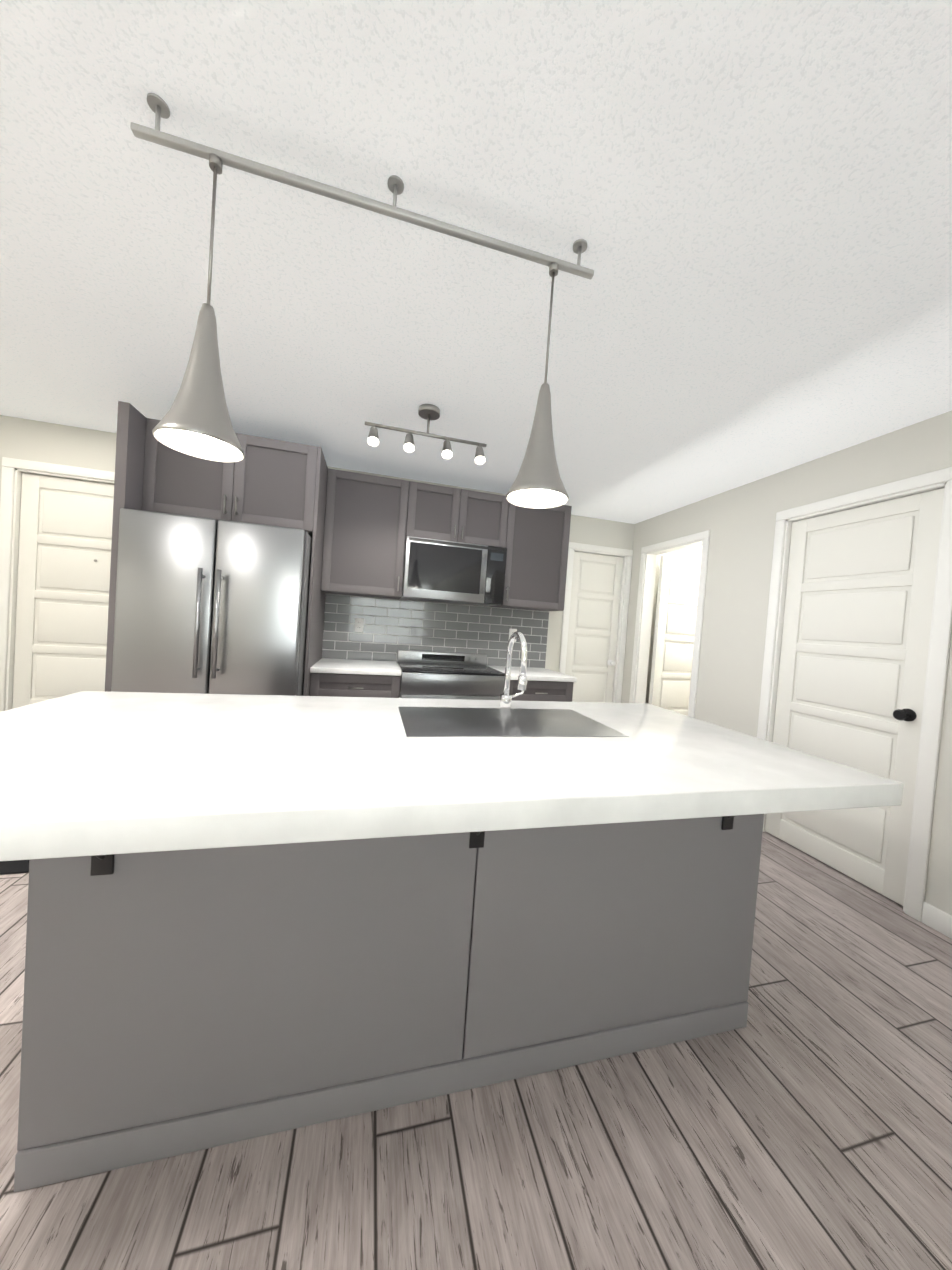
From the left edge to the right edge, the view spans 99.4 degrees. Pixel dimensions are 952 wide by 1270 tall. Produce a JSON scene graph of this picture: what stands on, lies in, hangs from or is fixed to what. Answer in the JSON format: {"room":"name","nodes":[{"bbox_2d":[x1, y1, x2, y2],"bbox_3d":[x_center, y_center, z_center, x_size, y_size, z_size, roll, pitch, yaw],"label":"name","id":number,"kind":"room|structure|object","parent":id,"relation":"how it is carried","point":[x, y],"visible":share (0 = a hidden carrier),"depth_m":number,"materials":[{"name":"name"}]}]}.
{"room":"kitchen","nodes":[
{"label":"kitchen","id":0,"kind":"room"},
{"bbox_2d":[0,415,554,706],"bbox_3d":[-1.480,-0.146,3.259,4.520,2.440,0.120,4,1,-14],"label":"wall","id":1,"kind":"structure","parent":0,"point":[39,441],"depth_m":2.80,"materials":[{"name":"white paint"}]},
{"bbox_2d":[0,457,114,711],"bbox_3d":[-2.764,-0.088,2.926,1.044,2.162,0.136,4,1,-14],"label":"door frame","id":2,"kind":"structure","parent":1,"relation":"attached to","point":[9,515],"depth_m":2.75,"materials":[{"name":"white wood"}]},
{"bbox_2d":[12,473,113,708],"bbox_3d":[-2.759,-0.051,2.898,0.890,2.075,0.105,4,1,-14],"label":"entry door","id":3,"kind":"structure","parent":1,"relation":"in","point":[64,560],"depth_m":2.85,"materials":[{"name":"white painted wood"}]},
{"bbox_2d":[137,413,324,552],"bbox_3d":[-1.546,-0.963,2.773,0.924,0.535,0.718,4,1,-14],"label":"upper cabinet","id":4,"kind":"object","parent":1,"relation":"attached to","point":[280,483],"depth_m":2.44,"materials":[{"name":"grey wood"}]},
{"bbox_2d":[317,465,412,598],"bbox_3d":[-0.856,-0.751,3.149,0.583,0.880,0.348,4,1,-14],"label":"upper cabinet","id":5,"kind":"object","parent":1,"relation":"attached to","point":[358,528],"depth_m":2.99,"materials":[{"name":"grey wood"}]},
{"bbox_2d":[322,593,548,667],"bbox_3d":[-0.286,0.002,3.504,1.953,0.558,0.008,4,1,-14],"label":"backsplash","id":6,"kind":"structure","parent":1,"relation":"attached to","point":[392,627],"depth_m":3.46,"materials":[{"name":"tile"}]},
{"bbox_2d":[354,618,363,631],"bbox_3d":[-0.961,-0.081,3.318,0.072,0.116,0.010,4,1,-14],"label":"outlet","id":7,"kind":"object","parent":6,"relation":"attached to","point":[359,625],"visible":1,"depth_m":3.32,"materials":[{"name":"white plastic"}]},
{"bbox_2d":[509,629,516,641],"bbox_3d":[0.334,0.001,3.652,0.072,0.116,0.010,4,1,-14],"label":"outlet","id":8,"kind":"object","parent":6,"relation":"attached to","point":[511,631],"visible":0.52,"depth_m":3.65,"materials":[{"name":"white plastic"}]},
{"bbox_2d":[409,481,512,548],"bbox_3d":[-0.174,-0.938,3.315,0.796,0.421,0.348,4,1,-14],"label":"upper cabinet","id":9,"kind":"object","parent":1,"relation":"attached to","point":[437,512],"depth_m":3.14,"materials":[{"name":"grey wood"}]},
{"bbox_2d":[400,536,506,605],"bbox_3d":[-0.193,-0.496,3.280,0.789,0.452,0.439,4,1,-14],"label":"microwave","id":10,"kind":"object","parent":9,"relation":"attached to","point":[435,570],"visible":1,"depth_m":3.10,"materials":[{"name":"silver metal"}]},
{"bbox_2d":[490,504,571,610],"bbox_3d":[0.463,-0.667,3.489,0.554,0.880,0.348,4,1,-14],"label":"upper cabinet","id":11,"kind":"object","parent":1,"relation":"attached to","point":[537,553],"depth_m":3.33,"materials":[{"name":"grey wood"}]},
{"bbox_2d":[0,832,951,1269],"bbox_3d":[0.923,1.389,-0.462,7.900,0.100,11.500,4,1,-14],"label":"floor","id":12,"kind":"structure","parent":0,"point":[802,1120],"depth_m":0.96,"materials":[{"name":"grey wood"}]},
{"bbox_2d":[0,860,28,874],"bbox_3d":[-2.563,1.021,2.259,0.830,0.012,1.120,4,1,-14],"label":"doormat","id":13,"kind":"object","parent":12,"relation":"on","point":[15,867],"visible":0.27,"depth_m":1.84,"materials":[{"name":"grey"}]},
{"bbox_2d":[111,508,311,695],"bbox_3d":[-1.584,0.214,2.631,0.900,1.740,0.956,4,1,-14],"label":"fridge","id":14,"kind":"object","parent":12,"relation":"on","point":[208,606],"visible":0.42,"depth_m":2.22,"materials":[{"name":"grey metal"}]},
{"bbox_2d":[14,815,763,1191],"bbox_3d":[-0.187,0.783,1.248,2.190,0.870,0.890,4,1,-14],"label":"kitchen island","id":15,"kind":"object","parent":12,"relation":"on","point":[254,915],"depth_m":1.01,"materials":[{"name":"gray painted wood"},{"name":"black metal"}]},
{"bbox_2d":[0,691,902,862],"bbox_3d":[-0.147,0.319,1.233,2.324,0.059,1.000,4,1,-14],"label":"island countertop","id":16,"kind":"structure","parent":15,"relation":"on","point":[84,774],"depth_m":0.92,"materials":[{"name":"white stone"}]},
{"bbox_2d":[309,658,576,701],"bbox_3d":[-0.261,0.710,3.212,1.943,0.905,0.641,4,1,-14],"label":"base cabinet","id":17,"kind":"object","parent":12,"relation":"on","point":[350,678],"depth_m":2.82,"materials":[{"name":"grey"}]},
{"bbox_2d":[397,650,504,699],"bbox_3d":[-0.238,0.663,3.180,0.770,1.005,0.685,4,1,-14],"label":"range","id":18,"kind":"object","parent":12,"relation":"on","point":[440,675],"visible":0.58,"depth_m":2.95,"materials":[{"name":"silver metal"}]},
{"bbox_2d":[0,0,951,523],"bbox_3d":[1.101,-1.153,-0.526,7.900,0.120,11.500,4,1,-14],"label":"ceiling","id":19,"kind":"structure","parent":0,"point":[748,202],"depth_m":1.20,"materials":[{"name":"white paint"}]},
{"bbox_2d":[130,93,593,508],"bbox_3d":[-0.245,-0.835,1.107,1.210,0.784,0.192,4,1,-14],"label":"pendant light","id":20,"kind":"object","parent":19,"relation":"hanging from","point":[195,421],"visible":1,"depth_m":1.04,"materials":[{"name":"grey metal"}]},
{"bbox_2d":[365,404,486,464],"bbox_3d":[-0.268,-1.127,2.249,0.680,0.261,0.133,4,1,-14],"label":"track light","id":21,"kind":"object","parent":19,"relation":"attached to","point":[428,412],"visible":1,"depth_m":2.23,"materials":[{"name":"silver metal"}]},
{"bbox_2d":[550,515,701,703],"bbox_3d":[2.167,0.078,4.509,3.180,2.440,0.120,4,1,-14],"label":"wall","id":22,"kind":"structure","parent":0,"point":[599,532],"depth_m":4.20,"materials":[{"name":"white paint"}]},
{"bbox_2d":[565,551,622,702],"bbox_3d":[1.214,0.193,4.222,0.590,2.075,0.110,4,1,-14],"label":"door","id":23,"kind":"structure","parent":22,"relation":"in","point":[593,621],"depth_m":4.24,"materials":[{"name":"white wood"}]},
{"bbox_2d":[559,542,632,702],"bbox_3d":[1.207,0.156,4.259,0.744,2.162,0.136,4,1,-14],"label":"trim","id":24,"kind":"structure","parent":22,"relation":"attached to","point":[623,613],"depth_m":4.25,"materials":[{"name":"white wood"}]},
{"bbox_2d":[621,411,951,914],"bbox_3d":[2.000,0.105,2.944,0.120,2.440,2.830,4,1,-14],"label":"wall","id":25,"kind":"structure","parent":0,"point":[739,522],"depth_m":2.86,"materials":[{"name":"white paint"}]},
{"bbox_2d":[629,530,709,717],"bbox_3d":[1.780,0.209,3.739,0.136,2.162,0.854,4,1,-14],"label":"door frame","id":26,"kind":"structure","parent":25,"relation":"attached to","point":[643,631],"depth_m":4.06,"materials":[{"name":"white wood"}]},
{"bbox_2d":[649,555,700,715],"bbox_3d":[2.132,0.259,4.156,0.700,2.075,0.110,3,2,-20],"label":"door","id":27,"kind":"structure","parent":25,"relation":"in","point":[675,622],"depth_m":4.13,"materials":[{"name":"white wood"}]},
{"bbox_2d":[765,488,943,905],"bbox_3d":[2.096,0.303,2.331,0.110,2.075,0.750,4,1,-14],"label":"hall door","id":28,"kind":"structure","parent":25,"relation":"in","point":[859,599],"depth_m":2.24,"materials":[{"name":"white wood"}]},
{"bbox_2d":[757,467,951,921],"bbox_3d":[2.136,0.270,2.340,0.136,2.162,0.904,4,1,-14],"label":"door frame","id":29,"kind":"structure","parent":25,"relation":"attached to","point":[929,745],"depth_m":1.95,"materials":[{"name":"white wood"}]},
{"bbox_2d":[921,902,951,938],"bbox_3d":[2.163,1.320,1.744,0.013,0.100,0.351,4,1,-14],"label":"baseboard","id":30,"kind":"structure","parent":25,"relation":"attached to","point":[937,919],"depth_m":1.86,"materials":[{"name":"white wood"}]}
]}

